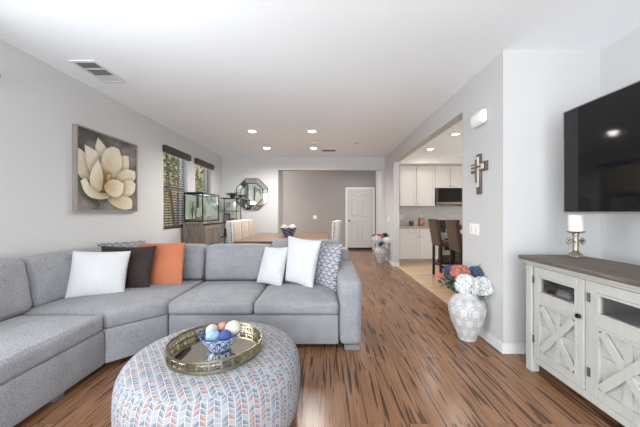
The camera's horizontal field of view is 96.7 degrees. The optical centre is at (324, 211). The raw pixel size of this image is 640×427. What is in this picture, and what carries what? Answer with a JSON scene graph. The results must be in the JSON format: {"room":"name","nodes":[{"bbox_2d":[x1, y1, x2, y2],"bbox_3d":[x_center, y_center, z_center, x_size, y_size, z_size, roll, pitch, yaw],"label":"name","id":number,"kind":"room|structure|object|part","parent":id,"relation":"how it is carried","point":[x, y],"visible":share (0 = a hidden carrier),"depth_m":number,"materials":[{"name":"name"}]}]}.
{"room":"living room","nodes":[
{"label":"living room","id":0,"kind":"room"},
{"bbox_2d":[0,39,221,257],"bbox_3d":[-2.830,-0.095,2.515,0.160,2.740,10.430,0,0,0],"label":"wall","id":1,"kind":"structure","parent":0,"point":[40,103],"depth_m":2.92,"materials":[{"name":"paint"}]},
{"bbox_2d":[72,124,137,211],"bbox_3d":[-2.724,-0.482,3.595,0.049,0.955,1.010,0,0,0],"label":"framed painting","id":2,"kind":"object","parent":1,"relation":"attached to","point":[104,166],"visible":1,"depth_m":3.47,"materials":[{"name":"paint"}]},
{"bbox_2d":[163,152,182,227],"bbox_3d":[-2.873,-0.395,5.270,0.065,1.400,0.860,0,0,0],"label":"window","id":3,"kind":"structure","parent":1,"relation":"in","point":[172,157],"depth_m":5.40,"materials":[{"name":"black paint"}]},
{"bbox_2d":[162,145,190,228],"bbox_3d":[-2.755,-0.421,5.270,0.130,1.437,0.920,0,0,0],"label":"window blind","id":4,"kind":"object","parent":3,"relation":"attached to","point":[165,148],"visible":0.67,"depth_m":5.18,"materials":[{"name":"wood"}]},
{"bbox_3d":[-2.768,-0.385,5.029,0.004,1.320,0.004,0,0,-9],"label":"ladder cord","id":5,"kind":"part","parent":4,"relation":"part of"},
{"bbox_2d":[195,164,206,192],"bbox_3d":[-2.873,-0.395,6.455,0.065,1.400,0.870,0,0,0],"label":"window","id":6,"kind":"structure","parent":1,"relation":"in","point":[196,165],"depth_m":6.58,"materials":[{"name":"glass"}]},
{"bbox_2d":[194,158,213,192],"bbox_3d":[-2.755,-0.421,6.455,0.130,1.437,0.930,0,0,0],"label":"window blind","id":7,"kind":"object","parent":6,"relation":"attached to","point":[200,162],"visible":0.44,"depth_m":6.42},
{"bbox_2d":[222,157,384,246],"bbox_3d":[-0.505,-0.095,8.020,4.490,2.740,0.880,0,0,0],"label":"wall","id":8,"kind":"structure","parent":0,"point":[269,218],"depth_m":7.58,"materials":[{"name":"paint"}]},
{"bbox_2d":[236,178,267,209],"bbox_3d":[-1.940,-0.472,7.563,0.844,0.844,0.033,0,0,0],"label":"wall mirror","id":9,"kind":"object","parent":8,"relation":"attached to","point":[251,192],"visible":0.94,"depth_m":7.55,"materials":[{"name":"silver metal"}]},
{"bbox_3d":[-1.940,-0.472,7.554,0.552,0.552,0.004,0,0,0],"label":"glass","id":10,"kind":"part","parent":9,"relation":"part of","materials":[{"name":"silver mirror"}]},
{"bbox_2d":[399,153,462,165],"bbox_3d":[3.185,-1.340,7.435,2.870,0.250,0.670,0,0,0],"label":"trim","id":11,"kind":"structure","parent":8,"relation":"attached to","point":[414,159],"depth_m":7.10,"materials":[{"name":"paint"}]},
{"bbox_2d":[14,250,624,426],"bbox_3d":[0.825,1.335,3.575,7.850,0.120,12.550,0,0,0],"label":"floor","id":12,"kind":"structure","parent":0,"point":[411,367],"depth_m":2.14,"materials":[{"name":"brown wood"}]},
{"bbox_2d":[0,239,361,426],"bbox_3d":[-1.186,0.807,1.985,3.077,0.935,3.470,0,0,0],"label":"sectional sofa","id":13,"kind":"object","parent":12,"relation":"on","point":[50,341],"visible":0.77,"depth_m":2.56,"materials":[{"name":"grey fabric"}]},
{"bbox_2d":[0,258,31,321],"bbox_3d":[-2.539,0.598,1.835,0.307,0.485,1.110,0,0,0],"label":"cushion","id":14,"kind":"object","parent":13,"relation":"on","point":[15,273],"depth_m":2.23,"materials":[{"name":"grey fabric"}]},
{"bbox_2d":[0,315,102,384],"bbox_3d":[-2.103,0.884,1.778,0.695,0.188,0.995,0,0,0],"label":"seat cushion","id":15,"kind":"object","parent":13,"relation":"on","point":[30,345],"depth_m":1.88,"materials":[{"name":"grey fabric"}]},
{"bbox_3d":[-1.880,1.250,1.940,0.140,0.049,0.080,0,0,0],"label":"leg","id":16,"kind":"part","parent":13,"relation":"part of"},
{"bbox_2d":[18,247,100,306],"bbox_3d":[-2.552,0.608,2.848,0.254,0.425,0.925,0,0,0],"label":"cushion","id":17,"kind":"object","parent":13,"relation":"on","point":[48,275],"depth_m":2.54,"materials":[{"name":"grey fabric"}]},
{"bbox_2d":[65,251,130,297],"bbox_3d":[-2.230,0.606,2.811,0.495,0.444,0.219,0,0,-18],"label":"throw pillow","id":18,"kind":"object","parent":13,"relation":"on","point":[91,273],"visible":0.86,"depth_m":2.75,"materials":[{"name":"fabric"}]},
{"bbox_3d":[-2.090,0.702,3.007,1.270,0.493,1.425,0,0,0],"label":"frame","id":19,"kind":"part","parent":13,"relation":"part of","materials":[{"name":"grey fabric"}]},
{"bbox_2d":[12,280,203,327],"bbox_3d":[-1.998,0.868,2.862,1.085,0.161,1.115,0,0,0],"label":"seat cushion","id":20,"kind":"object","parent":13,"relation":"on","point":[133,306],"depth_m":2.51,"materials":[{"name":"grey fabric"}]},
{"bbox_2d":[97,240,145,246],"bbox_3d":[-2.405,0.567,3.338,0.596,0.468,0.178,0,0,-7],"label":"throw pillow","id":21,"kind":"object","parent":13,"relation":"on","point":[130,243],"visible":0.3,"depth_m":3.37,"materials":[{"name":"fabric"}]},
{"bbox_2d":[101,246,156,287],"bbox_3d":[-2.144,0.602,3.045,0.626,0.473,0.199,0,0,0],"label":"throw pillow","id":22,"kind":"object","parent":13,"relation":"on","point":[140,263],"visible":0.52,"depth_m":3.00,"materials":[{"name":"brown fabric"}]},
{"bbox_2d":[139,243,184,284],"bbox_3d":[-1.862,0.592,3.208,0.566,0.483,0.181,0,0,0],"label":"throw pillow","id":23,"kind":"object","parent":13,"relation":"on","point":[167,267],"visible":0.64,"depth_m":3.16,"materials":[{"name":"orange fabric"}]},
{"bbox_2d":[182,244,207,279],"bbox_3d":[-1.950,0.610,3.525,0.956,0.426,0.278,0,0,0],"label":"cushion","id":24,"kind":"object","parent":13,"relation":"on","point":[194,262],"depth_m":3.42,"materials":[{"name":"grey fabric"}]},
{"bbox_2d":[169,281,268,314],"bbox_3d":[-1.055,0.886,3.010,0.788,0.203,0.844,0,0,0],"label":"seat cushion","id":25,"kind":"object","parent":13,"relation":"on","point":[207,297],"depth_m":2.68,"materials":[{"name":"grey fabric"}]},
{"bbox_2d":[205,244,270,279],"bbox_3d":[-1.052,0.610,3.515,0.791,0.426,0.298,0,0,0],"label":"cushion","id":26,"kind":"object","parent":13,"relation":"on","point":[222,261],"depth_m":3.39,"materials":[{"name":"grey fabric"}]},
{"bbox_2d":[256,247,287,285],"bbox_3d":[-0.601,0.614,3.238,0.347,0.424,0.207,0,0,22],"label":"throw pillow","id":27,"kind":"object","parent":13,"relation":"on","point":[272,268],"visible":0.98,"depth_m":3.17,"materials":[{"name":"white fabric"}]},
{"bbox_3d":[-0.573,0.712,3.665,1.745,0.473,0.110,0,0,0],"label":"frame","id":28,"kind":"part","parent":13,"relation":"part of","materials":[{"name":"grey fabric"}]},
{"bbox_2d":[254,281,338,314],"bbox_3d":[-0.265,0.886,3.010,0.788,0.203,0.844,0,0,0],"label":"seat cushion","id":29,"kind":"object","parent":13,"relation":"on","point":[289,298],"depth_m":2.64,"materials":[{"name":"grey fabric"}]},
{"bbox_2d":[285,236,320,286],"bbox_3d":[-0.269,0.548,3.155,0.436,0.548,0.207,0,0,29],"label":"throw pillow","id":30,"kind":"object","parent":13,"relation":"on","point":[302,255],"visible":0.94,"depth_m":3.08,"materials":[{"name":"white fabric"}]},
{"bbox_2d":[271,239,341,279],"bbox_3d":[-0.230,0.583,3.518,0.880,0.485,0.293,0,0,0],"label":"cushion","id":31,"kind":"object","parent":13,"relation":"on","point":[281,243],"depth_m":3.45,"materials":[{"name":"grey fabric"}]},
{"bbox_2d":[314,243,341,291],"bbox_3d":[-0.030,0.592,3.210,0.533,0.487,0.209,0,0,38],"label":"throw pillow","id":32,"kind":"object","parent":13,"relation":"on","point":[328,262],"visible":0.58,"depth_m":3.11,"materials":[{"name":"fabric"}]},
{"bbox_3d":[0.238,0.920,3.150,0.229,0.629,1.120,0,0,0],"label":"arm","id":33,"kind":"part","parent":13,"relation":"part of","materials":[{"name":"grey fabric"}]},
{"bbox_3d":[0.250,1.250,2.660,0.140,0.049,0.080,0,0,0],"label":"leg","id":34,"kind":"part","parent":13,"relation":"part of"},
{"bbox_2d":[182,221,221,245],"bbox_3d":[-2.500,0.734,5.845,0.420,1.083,0.910,0,0,0],"label":"stand","id":35,"kind":"object","parent":12,"relation":"on","point":[208,233],"visible":0.41,"depth_m":5.44,"materials":[{"name":"brown wood"}]},
{"bbox_2d":[184,192,218,221],"bbox_3d":[-2.510,-0.094,5.845,0.360,0.570,0.830,0,0,0],"label":"aquarium","id":36,"kind":"object","parent":35,"relation":"on","point":[198,206],"visible":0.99,"depth_m":5.69,"materials":[{"name":"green glass"}]},
{"bbox_3d":[-2.330,0.720,5.643,0.020,0.910,0.385,0,0,0],"label":"door","id":37,"kind":"part","parent":35,"relation":"part of","materials":[{"name":"brown wood"}]},
{"bbox_3d":[-2.314,0.720,5.643,0.012,0.910,0.385,0,0,0],"label":"door frame","id":38,"kind":"part","parent":35,"relation":"part of","materials":[{"name":"brown wood"}]},
{"bbox_3d":[-2.330,0.720,6.043,0.020,0.910,0.385,0,0,0],"label":"door","id":39,"kind":"part","parent":35,"relation":"part of","materials":[{"name":"brown wood"}]},
{"bbox_3d":[-2.314,0.720,6.043,0.012,0.910,0.385,0,0,0],"label":"door frame","id":40,"kind":"part","parent":35,"relation":"part of","materials":[{"name":"brown wood"}]},
{"bbox_2d":[111,321,299,426],"bbox_3d":[-0.678,1.052,1.770,1.045,0.447,1.045,0,0,0],"label":"ottoman","id":41,"kind":"object","parent":12,"relation":"on","point":[263,391],"visible":0.74,"depth_m":1.41,"materials":[{"name":"fabric"}]},
{"bbox_2d":[165,322,261,374],"bbox_3d":[-0.653,0.795,1.712,0.538,0.064,0.538,0,0,0],"label":"serving tray","id":42,"kind":"object","parent":41,"relation":"on","point":[189,356],"visible":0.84,"depth_m":1.63,"materials":[{"name":"metal"}]},
{"bbox_2d":[198,324,240,352],"bbox_3d":[-0.628,0.765,1.700,0.246,0.105,0.240,0,0,36],"label":"scalloped bowl","id":43,"kind":"object","parent":42,"relation":"on","point":[218,346],"visible":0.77,"depth_m":1.63,"materials":[{"name":"blue ceramic"}]},
{"bbox_2d":[206,324,217,333],"bbox_3d":[-0.688,0.722,1.732,0.073,0.073,0.072,0,0,0],"label":"decorative ball","id":44,"kind":"object","parent":43,"relation":"in","point":[212,326],"visible":0.51,"depth_m":1.72,"materials":[{"name":"white"}]},
{"bbox_2d":[205,329,219,341],"bbox_3d":[-0.653,0.725,1.655,0.078,0.079,0.078,0,0,0],"label":"decorative ball","id":45,"kind":"object","parent":43,"relation":"in","point":[212,335],"visible":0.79,"depth_m":1.63,"materials":[{"name":"blue"}]},
{"bbox_2d":[218,322,225,331],"bbox_3d":[-0.636,0.713,1.765,0.057,0.057,0.057,0,0,0],"label":"decorative ball","id":46,"kind":"object","parent":43,"relation":"in","point":[222,325],"visible":0.72,"depth_m":1.75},
{"bbox_2d":[219,329,230,339],"bbox_3d":[-0.579,0.718,1.652,0.068,0.067,0.070,0,0,0],"label":"decorative ball","id":47,"kind":"object","parent":43,"relation":"in","point":[225,334],"visible":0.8,"depth_m":1.63,"materials":[{"name":"blue"}]},
{"bbox_2d":[225,320,240,336],"bbox_3d":[-0.563,0.715,1.740,0.096,0.098,0.099,0,0,0],"label":"decorative ball","id":48,"kind":"object","parent":43,"relation":"in","point":[233,326],"visible":0.73,"depth_m":1.71,"materials":[{"name":"white"}]},
{"bbox_2d":[219,198,240,243],"bbox_3d":[-2.415,0.460,7.235,0.452,1.630,0.392,0,0,0],"label":"rack","id":49,"kind":"object","parent":12,"relation":"on","point":[219,198],"visible":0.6,"depth_m":7.41,"materials":[{"name":"metal"}]},
{"bbox_2d":[223,213,229,221],"bbox_3d":[-2.500,0.148,7.230,0.160,0.231,0.072,0,0,0],"label":"picture frame","id":50,"kind":"object","parent":49,"relation":"on","point":[226,217],"visible":0.77,"depth_m":7.22,"materials":[{"name":"black metal"}]},
{"bbox_2d":[224,214,228,221],"bbox_3d":[-2.500,0.146,7.221,0.120,0.190,0.050,0,0,0],"label":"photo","id":51,"kind":"object","parent":50,"relation":"attached to","point":[226,216],"depth_m":7.22},
{"bbox_2d":[226,192,237,197],"bbox_3d":[-2.333,-0.438,7.210,0.387,0.170,0.394,0,0,31],"label":"potted plant","id":52,"kind":"object","parent":49,"relation":"on","point":[232,195],"visible":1,"depth_m":7.18,"materials":[{"name":"green plant"}]},
{"bbox_2d":[226,220,240,243],"bbox_3d":[-1.522,0.720,5.460,0.613,1.110,0.488,0,0,0],"label":"dining chair","id":53,"kind":"object","parent":12,"relation":"on","point":[233,229],"visible":0.38,"depth_m":5.25,"materials":[{"name":"beige fabric"}]},
{"bbox_2d":[239,220,247,238],"bbox_3d":[-1.527,0.720,5.980,0.613,1.110,0.488,0,0,0],"label":"dining chair","id":54,"kind":"object","parent":12,"relation":"on","point":[243,223],"visible":0.23,"depth_m":5.88,"materials":[{"name":"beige fabric"}]},
{"bbox_2d":[243,219,253,235],"bbox_3d":[-1.527,0.720,6.500,0.613,1.110,0.488,0,0,0],"label":"dining chair","id":55,"kind":"object","parent":12,"relation":"on","point":[250,227],"visible":0.31,"depth_m":6.39,"materials":[{"name":"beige fabric"}]},
{"bbox_2d":[233,233,327,243],"bbox_3d":[-0.770,0.892,5.965,1.660,0.765,2.030,0,0,0],"label":"dining table","id":56,"kind":"object","parent":12,"relation":"on","point":[260,238],"visible":0.41,"depth_m":5.69,"materials":[{"name":"brown wood"}]},
{"bbox_2d":[280,227,296,236],"bbox_3d":[-0.755,0.417,5.880,0.356,0.185,0.356,0,0,0],"label":"bowl","id":57,"kind":"object","parent":56,"relation":"on","point":[286,232],"visible":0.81,"depth_m":5.77,"materials":[{"name":"ceramic"}]},
{"bbox_2d":[331,220,341,242],"bbox_3d":[-0.002,0.720,5.501,0.613,1.110,0.488,0,0,9],"label":"dining chair","id":58,"kind":"object","parent":12,"relation":"on","point":[336,225],"visible":0.37,"depth_m":5.24,"materials":[{"name":"white fabric"}]},
{"bbox_2d":[374,244,386,262],"bbox_3d":[1.400,1.050,7.150,0.329,0.450,0.329,0,0,-25],"label":"floor vase","id":59,"kind":"object","parent":12,"relation":"on","point":[380,252],"visible":0.99,"depth_m":7.04,"materials":[{"name":"ceramic"}]},
{"bbox_2d":[372,235,381,244],"bbox_3d":[1.278,0.734,7.010,0.252,0.328,0.286,0,0,0],"label":"hydrangea","id":60,"kind":"object","parent":59,"relation":"in","point":[377,239],"visible":0.97,"depth_m":6.92,"materials":[{"name":"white plant"}]},
{"bbox_2d":[383,237,390,243],"bbox_3d":[1.518,0.755,7.051,0.243,0.284,0.212,0,0,0],"label":"hydrangea","id":61,"kind":"object","parent":59,"relation":"in","point":[386,240],"visible":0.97,"depth_m":6.99,"materials":[{"name":"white plant"}]},
{"bbox_2d":[399,228,437,261],"bbox_3d":[2.300,0.837,7.421,1.080,0.876,0.694,0,0,0],"label":"base cabinet","id":62,"kind":"object","parent":12,"relation":"on","point":[415,244],"visible":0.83,"depth_m":7.12,"materials":[{"name":"white wood"}]},
{"bbox_3d":[2.072,0.474,7.120,0.565,0.122,0.028,0,0,0],"label":"drawer","id":63,"kind":"part","parent":62,"relation":"part of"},
{"bbox_3d":[2.072,0.868,7.120,0.565,0.615,0.028,0,0,0],"label":"door","id":64,"kind":"part","parent":62,"relation":"part of","materials":[{"name":"wood"}]},
{"bbox_2d":[399,225,428,227],"bbox_3d":[2.301,0.379,7.419,1.093,0.038,0.698,0,0,0],"label":"countertop","id":65,"kind":"structure","parent":62,"relation":"on","point":[400,226],"depth_m":7.07,"materials":[{"name":"stone"}]},
{"bbox_2d":[418,215,423,225],"bbox_3d":[2.520,0.214,7.450,0.160,0.290,0.160,0,0,0],"label":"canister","id":66,"kind":"object","parent":65,"relation":"on","point":[421,219],"visible":1,"depth_m":7.39,"materials":[{"name":"orange glass"}]},
{"bbox_3d":[2.603,0.474,7.120,0.455,0.122,0.028,0,0,0],"label":"drawer","id":67,"kind":"part","parent":62,"relation":"part of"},
{"bbox_3d":[2.603,0.868,7.120,0.455,0.615,0.028,0,0,0],"label":"door","id":68,"kind":"part","parent":62,"relation":"part of","materials":[{"name":"wood"}]},
{"bbox_2d":[428,219,462,278],"bbox_3d":[2.391,0.705,5.630,0.558,1.140,0.420,0,0,0],"label":"bar stool","id":69,"kind":"object","parent":12,"relation":"on","point":[436,239],"visible":0.7,"depth_m":5.57,"materials":[{"name":"brown fabric"}]},
{"bbox_3d":[2.220,0.969,5.810,0.042,0.612,0.042,0,0,0],"label":"leg","id":70,"kind":"part","parent":69,"relation":"part of","materials":[{"name":"brown wood"}]},
{"bbox_3d":[2.181,0.400,5.630,0.138,0.530,0.420,0,0,0],"label":"backrest","id":71,"kind":"part","parent":69,"relation":"part of","materials":[{"name":"brown fabric"}]},
{"bbox_3d":[2.220,0.969,5.450,0.042,0.612,0.042,0,0,0],"label":"leg","id":72,"kind":"part","parent":69,"relation":"part of","materials":[{"name":"brown wood"}]},
{"bbox_3d":[2.461,0.620,5.630,0.418,0.112,0.420,0,0,0],"label":"seat","id":73,"kind":"part","parent":69,"relation":"part of","materials":[{"name":"brown fabric"}]},
{"bbox_2d":[437,220,462,261],"bbox_3d":[3.253,0.735,7.412,0.797,1.040,0.708,0,0,0],"label":"range","id":74,"kind":"object","parent":12,"relation":"on","point":[445,250],"visible":0.24,"depth_m":7.13,"materials":[{"name":"metal"}]},
{"bbox_2d":[441,233,449,254],"bbox_3d":[3.253,0.795,7.114,0.767,0.560,0.029,0,0,0],"label":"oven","id":75,"kind":"object","parent":74,"relation":"in","point":[445,250],"depth_m":7.10,"materials":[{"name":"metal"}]},
{"bbox_3d":[3.253,0.292,7.736,0.797,0.154,0.061,0,0,0],"label":"panel","id":76,"kind":"part","parent":74,"relation":"part of","materials":[{"name":"black metal"}]},
{"bbox_2d":[445,220,462,264],"bbox_3d":[2.411,0.705,4.860,0.558,1.140,0.420,0,0,0],"label":"bar stool","id":77,"kind":"object","parent":12,"relation":"on","point":[452,226],"visible":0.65,"depth_m":4.77,"materials":[{"name":"brown fabric"}]},
{"bbox_3d":[2.240,0.969,5.040,0.042,0.612,0.042,0,0,0],"label":"leg","id":78,"kind":"part","parent":77,"relation":"part of","materials":[{"name":"brown wood"}]},
{"bbox_3d":[2.240,0.969,4.680,0.042,0.612,0.042,0,0,0],"label":"leg","id":79,"kind":"part","parent":77,"relation":"part of","materials":[{"name":"brown wood"}]},
{"bbox_2d":[446,229,462,265],"bbox_3d":[3.040,0.816,5.090,0.920,0.918,1.980,0,0,0],"label":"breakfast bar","id":80,"kind":"object","parent":12,"relation":"on","point":[461,231],"visible":0.12,"depth_m":5.80,"materials":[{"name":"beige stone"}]},
{"bbox_2d":[448,292,486,341],"bbox_3d":[1.430,1.033,2.865,0.354,0.484,0.354,0,0,3],"label":"floor vase","id":81,"kind":"object","parent":12,"relation":"on","point":[468,313],"visible":0.91,"depth_m":2.75,"materials":[{"name":"ceramic"}]},
{"bbox_2d":[436,272,455,290],"bbox_3d":[1.264,0.747,2.899,0.258,0.260,0.076,0,0,0],"label":"hydrangea","id":82,"kind":"object","parent":81,"relation":"in","point":[439,274],"visible":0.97,"depth_m":2.89,"materials":[{"name":"pink plant"}]},
{"bbox_2d":[442,265,454,274],"bbox_3d":[1.319,0.714,2.971,0.169,0.324,0.158,0,0,0],"label":"hydrangea","id":83,"kind":"object","parent":81,"relation":"in","point":[445,268],"visible":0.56,"depth_m":2.95,"materials":[{"name":"blue plant"}]},
{"bbox_2d":[443,273,453,283],"bbox_3d":[1.302,0.747,2.834,0.259,0.258,0.114,0,0,0],"label":"leaf sprig","id":84,"kind":"object","parent":81,"relation":"in","point":[445,275],"visible":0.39,"depth_m":2.85,"materials":[{"name":"plant"}]},
{"bbox_2d":[449,264,470,279],"bbox_3d":[1.372,0.705,2.900,0.210,0.342,0.211,0,0,0],"label":"hydrangea","id":85,"kind":"object","parent":81,"relation":"in","point":[459,269],"visible":0.69,"depth_m":2.85,"materials":[{"name":"pink plant"}]},
{"bbox_2d":[454,274,479,295],"bbox_3d":[1.373,0.740,2.760,0.233,0.274,0.237,0,0,0],"label":"hydrangea","id":86,"kind":"object","parent":81,"relation":"in","point":[468,284],"visible":0.97,"depth_m":2.69,"materials":[{"name":"white plant"}]},
{"bbox_2d":[468,266,483,277],"bbox_3d":[1.554,0.718,2.950,0.166,0.318,0.169,0,0,22],"label":"hydrangea","id":87,"kind":"object","parent":81,"relation":"in","point":[473,269],"visible":0.59,"depth_m":2.90,"materials":[{"name":"blue plant"}]},
{"bbox_2d":[474,276,493,295],"bbox_3d":[1.544,0.756,2.798,0.210,0.242,0.216,0,0,0],"label":"hydrangea","id":88,"kind":"object","parent":81,"relation":"in","point":[485,283],"visible":0.6,"depth_m":2.73,"materials":[{"name":"white plant"}]},
{"bbox_2d":[519,255,639,426],"bbox_3d":[1.856,0.815,1.333,0.488,0.920,2.085,0,0,0],"label":"sideboard","id":89,"kind":"object","parent":12,"relation":"on","point":[583,313],"visible":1,"depth_m":1.80,"materials":[{"name":"white wood"}]},
{"bbox_3d":[1.681,0.853,2.303,0.065,0.845,0.065,0,0,0],"label":"leg post","id":90,"kind":"part","parent":89,"relation":"part of","materials":[{"name":"white wood"}]},
{"bbox_3d":[1.674,0.895,2.041,0.012,0.382,0.328,0,0,0],"label":"panel","id":91,"kind":"part","parent":89,"relation":"part of","materials":[{"name":"white wood"}]},
{"bbox_3d":[1.669,0.561,2.041,0.003,0.137,0.336,0,0,0],"label":"glass","id":92,"kind":"part","parent":89,"relation":"part of","materials":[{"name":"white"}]},
{"bbox_3d":[1.667,0.786,2.041,0.027,0.706,0.436,0,0,0],"label":"door","id":93,"kind":"part","parent":89,"relation":"part of","materials":[{"name":"white wood"}]},
{"bbox_2d":[565,231,585,256],"bbox_3d":[2.005,0.254,2.275,0.125,0.201,0.124,0,0,42],"label":"candle holder","id":94,"kind":"object","parent":89,"relation":"on","point":[575,241],"visible":0.97,"depth_m":2.26,"materials":[{"name":"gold metal"}]},
{"bbox_2d":[568,214,583,231],"bbox_3d":[2.005,0.086,2.275,0.096,0.133,0.096,0,0,0],"label":"pillar candle","id":95,"kind":"object","parent":94,"relation":"on","point":[575,221],"visible":0.97,"depth_m":2.24,"materials":[{"name":"beige wax"}]},
{"bbox_3d":[2.005,0.244,2.275,0.052,0.160,0.052,0,0,0],"label":"stem","id":96,"kind":"part","parent":94,"relation":"part of","materials":[{"name":"grey metal"}]},
{"bbox_3d":[2.005,0.160,2.275,0.124,0.013,0.124,0,0,0],"label":"drip plate","id":97,"kind":"part","parent":94,"relation":"part of","materials":[{"name":"grey metal"}]},
{"bbox_3d":[1.865,0.408,1.333,0.450,0.042,2.041,0,0,0],"label":"crown moulding","id":98,"kind":"part","parent":89,"relation":"part of","materials":[{"name":"white wood"}]},
{"bbox_3d":[1.667,0.786,1.566,0.027,0.706,0.436,0,0,0],"label":"door","id":99,"kind":"part","parent":89,"relation":"part of","materials":[{"name":"white wood"}]},
{"bbox_3d":[1.674,0.895,1.566,0.012,0.382,0.328,0,0,0],"label":"panel","id":100,"kind":"part","parent":89,"relation":"part of","materials":[{"name":"white wood"}]},
{"bbox_2d":[609,316,639,327],"bbox_3d":[1.899,0.658,1.337,0.347,0.018,1.913,0,0,0],"label":"shelf","id":101,"kind":"object","parent":89,"relation":"attached to","point":[633,320],"depth_m":1.72,"materials":[{"name":"wood"}]},
{"bbox_2d":[0,0,639,156],"bbox_3d":[0.850,-1.525,3.600,7.900,0.120,12.600,0,0,0],"label":"ceiling","id":102,"kind":"structure","parent":0,"point":[368,73],"depth_m":2.58,"materials":[{"name":"paint"}]},
{"bbox_2d":[69,60,127,82],"bbox_3d":[-2.345,-1.458,2.970,0.250,0.012,0.460,0,0,0],"label":"ceiling vent","id":103,"kind":"object","parent":102,"relation":"in","point":[93,67],"visible":1,"depth_m":2.94,"materials":[{"name":"metal"}]},
{"bbox_3d":[-2.345,-1.460,3.111,0.200,0.008,0.117,0,0,0],"label":"blank panel","id":104,"kind":"part","parent":103,"relation":"part of","materials":[{"name":"white paint"}]},
{"bbox_2d":[283,171,375,249],"bbox_3d":[-0.500,-0.095,9.725,4.800,2.740,0.150,0,0,0],"label":"wall","id":105,"kind":"structure","parent":0,"point":[306,194],"depth_m":9.65,"materials":[{"name":"grey paint"}]},
{"bbox_2d":[347,189,372,249],"bbox_3d":[1.186,0.251,9.580,0.852,2.041,0.130,0,0,0],"label":"door","id":106,"kind":"structure","parent":105,"relation":"in","point":[359,201],"depth_m":9.60,"materials":[{"name":"white paint"}]},
{"bbox_2d":[345,187,374,249],"bbox_3d":[1.185,0.220,9.625,0.980,2.110,0.050,0,0,0],"label":"trim","id":107,"kind":"structure","parent":105,"relation":"attached to","point":[346,188],"depth_m":9.60,"materials":[{"name":"white paint"}]},
{"bbox_2d":[376,171,380,246],"bbox_3d":[1.785,-0.095,8.690,0.130,2.740,1.920,0,0,0],"label":"wall","id":108,"kind":"structure","parent":0,"point":[378,173],"depth_m":9.14,"materials":[{"name":"paint"}]},
{"bbox_2d":[385,50,517,343],"bbox_3d":[1.675,-0.095,5.075,0.130,2.740,5.010,0,0,0],"label":"wall","id":109,"kind":"structure","parent":0,"point":[494,88],"depth_m":2.75,"materials":[{"name":"paint"}]},
{"bbox_2d":[385,257,525,353],"bbox_3d":[2.035,1.232,5.061,0.879,0.085,5.010,0,0,0],"label":"baseboard","id":110,"kind":"structure","parent":109,"relation":"attached to","point":[503,348],"depth_m":2.59,"materials":[{"name":"white paint"}]},
{"bbox_2d":[470,223,478,234],"bbox_3d":[1.604,0.185,3.060,0.010,0.118,0.190,0,0,0],"label":"light switch","id":111,"kind":"object","parent":109,"relation":"attached to","point":[474,228],"visible":1,"depth_m":3.05,"materials":[{"name":"white plastic"}]},
{"bbox_2d":[470,109,486,127],"bbox_3d":[1.579,-0.958,2.925,0.080,0.146,0.250,0,0,0],"label":"door chime","id":112,"kind":"object","parent":109,"relation":"attached to","point":[480,117],"visible":1,"depth_m":2.86,"materials":[{"name":"white plastic"}]},
{"bbox_2d":[470,153,487,193],"bbox_3d":[1.587,-0.393,2.953,0.045,0.415,0.305,0,0,0],"label":"wall cross","id":113,"kind":"object","parent":109,"relation":"attached to","point":[479,166],"visible":1,"depth_m":2.93,"materials":[{"name":"wood"}]},
{"bbox_2d":[518,50,600,343],"bbox_3d":[2.180,-0.095,2.620,0.880,2.740,0.100,0,0,0],"label":"wall","id":114,"kind":"structure","parent":0,"point":[551,83],"depth_m":2.57,"materials":[{"name":"paint"}]},
{"bbox_2d":[601,27,639,264],"bbox_3d":[2.555,-0.095,-0.065,0.130,2.740,5.270,0,0,0],"label":"wall","id":115,"kind":"structure","parent":0,"point":[620,60],"depth_m":2.39,"materials":[{"name":"paint"}]},
{"bbox_2d":[563,80,639,213],"bbox_3d":[2.217,-0.402,1.603,0.544,0.827,1.445,0,0,0],"label":"television","id":116,"kind":"object","parent":115,"relation":"attached to","point":[601,135],"visible":1,"depth_m":1.99,"materials":[{"name":"black"}]},
{"bbox_3d":[3.250,-0.095,7.835,3.000,2.740,0.130,0,0,0],"label":"wall","id":117,"kind":"structure","parent":0,"visible":0},
{"bbox_2d":[399,166,434,205],"bbox_3d":[2.312,-0.682,7.571,1.105,1.055,0.394,0,0,0],"label":"upper cabinet","id":118,"kind":"object","parent":117,"relation":"attached to","point":[416,183],"visible":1,"depth_m":7.42,"materials":[{"name":"white wood"}]},
{"bbox_3d":[2.167,-0.682,7.420,0.423,1.045,0.028,0,0,0],"label":"door","id":119,"kind":"part","parent":118,"relation":"part of","materials":[{"name":"wood"}]},
{"bbox_3d":[2.626,-0.682,7.420,0.468,1.045,0.028,0,0,0],"label":"door","id":120,"kind":"part","parent":118,"relation":"part of","materials":[{"name":"wood"}]},
{"bbox_2d":[399,206,462,224],"bbox_3d":[3.178,0.102,7.774,2.844,0.513,0.011,0,0,0],"label":"backsplash","id":121,"kind":"structure","parent":117,"relation":"attached to","point":[410,213],"depth_m":7.77,"materials":[{"name":"tile"}]},
{"bbox_2d":[435,166,462,187],"bbox_3d":[3.274,-0.917,7.571,0.812,0.585,0.394,0,0,0],"label":"upper cabinet","id":122,"kind":"object","parent":117,"relation":"attached to","point":[445,176],"visible":0.88,"depth_m":7.42,"materials":[{"name":"white wood"}]},
{"bbox_3d":[3.071,-0.917,7.420,0.393,0.575,0.028,0,0,0],"label":"door","id":123,"kind":"part","parent":122,"relation":"part of","materials":[{"name":"wood"}]},
{"bbox_2d":[435,188,462,204],"bbox_3d":[3.274,-0.403,7.548,0.804,0.436,0.436,0,0,0],"label":"microwave","id":124,"kind":"object","parent":122,"relation":"attached to","point":[443,196],"visible":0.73,"depth_m":7.35,"materials":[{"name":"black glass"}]},
{"bbox_3d":[3.235,-0.440,7.365,0.570,0.340,0.027,0,0,0],"label":"door","id":125,"kind":"part","parent":124,"relation":"part of","materials":[{"name":"black glass"}]},
{"bbox_3d":[3.478,-0.917,7.420,0.393,0.575,0.028,0,0,0],"label":"door","id":126,"kind":"part","parent":122,"relation":"part of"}
]}

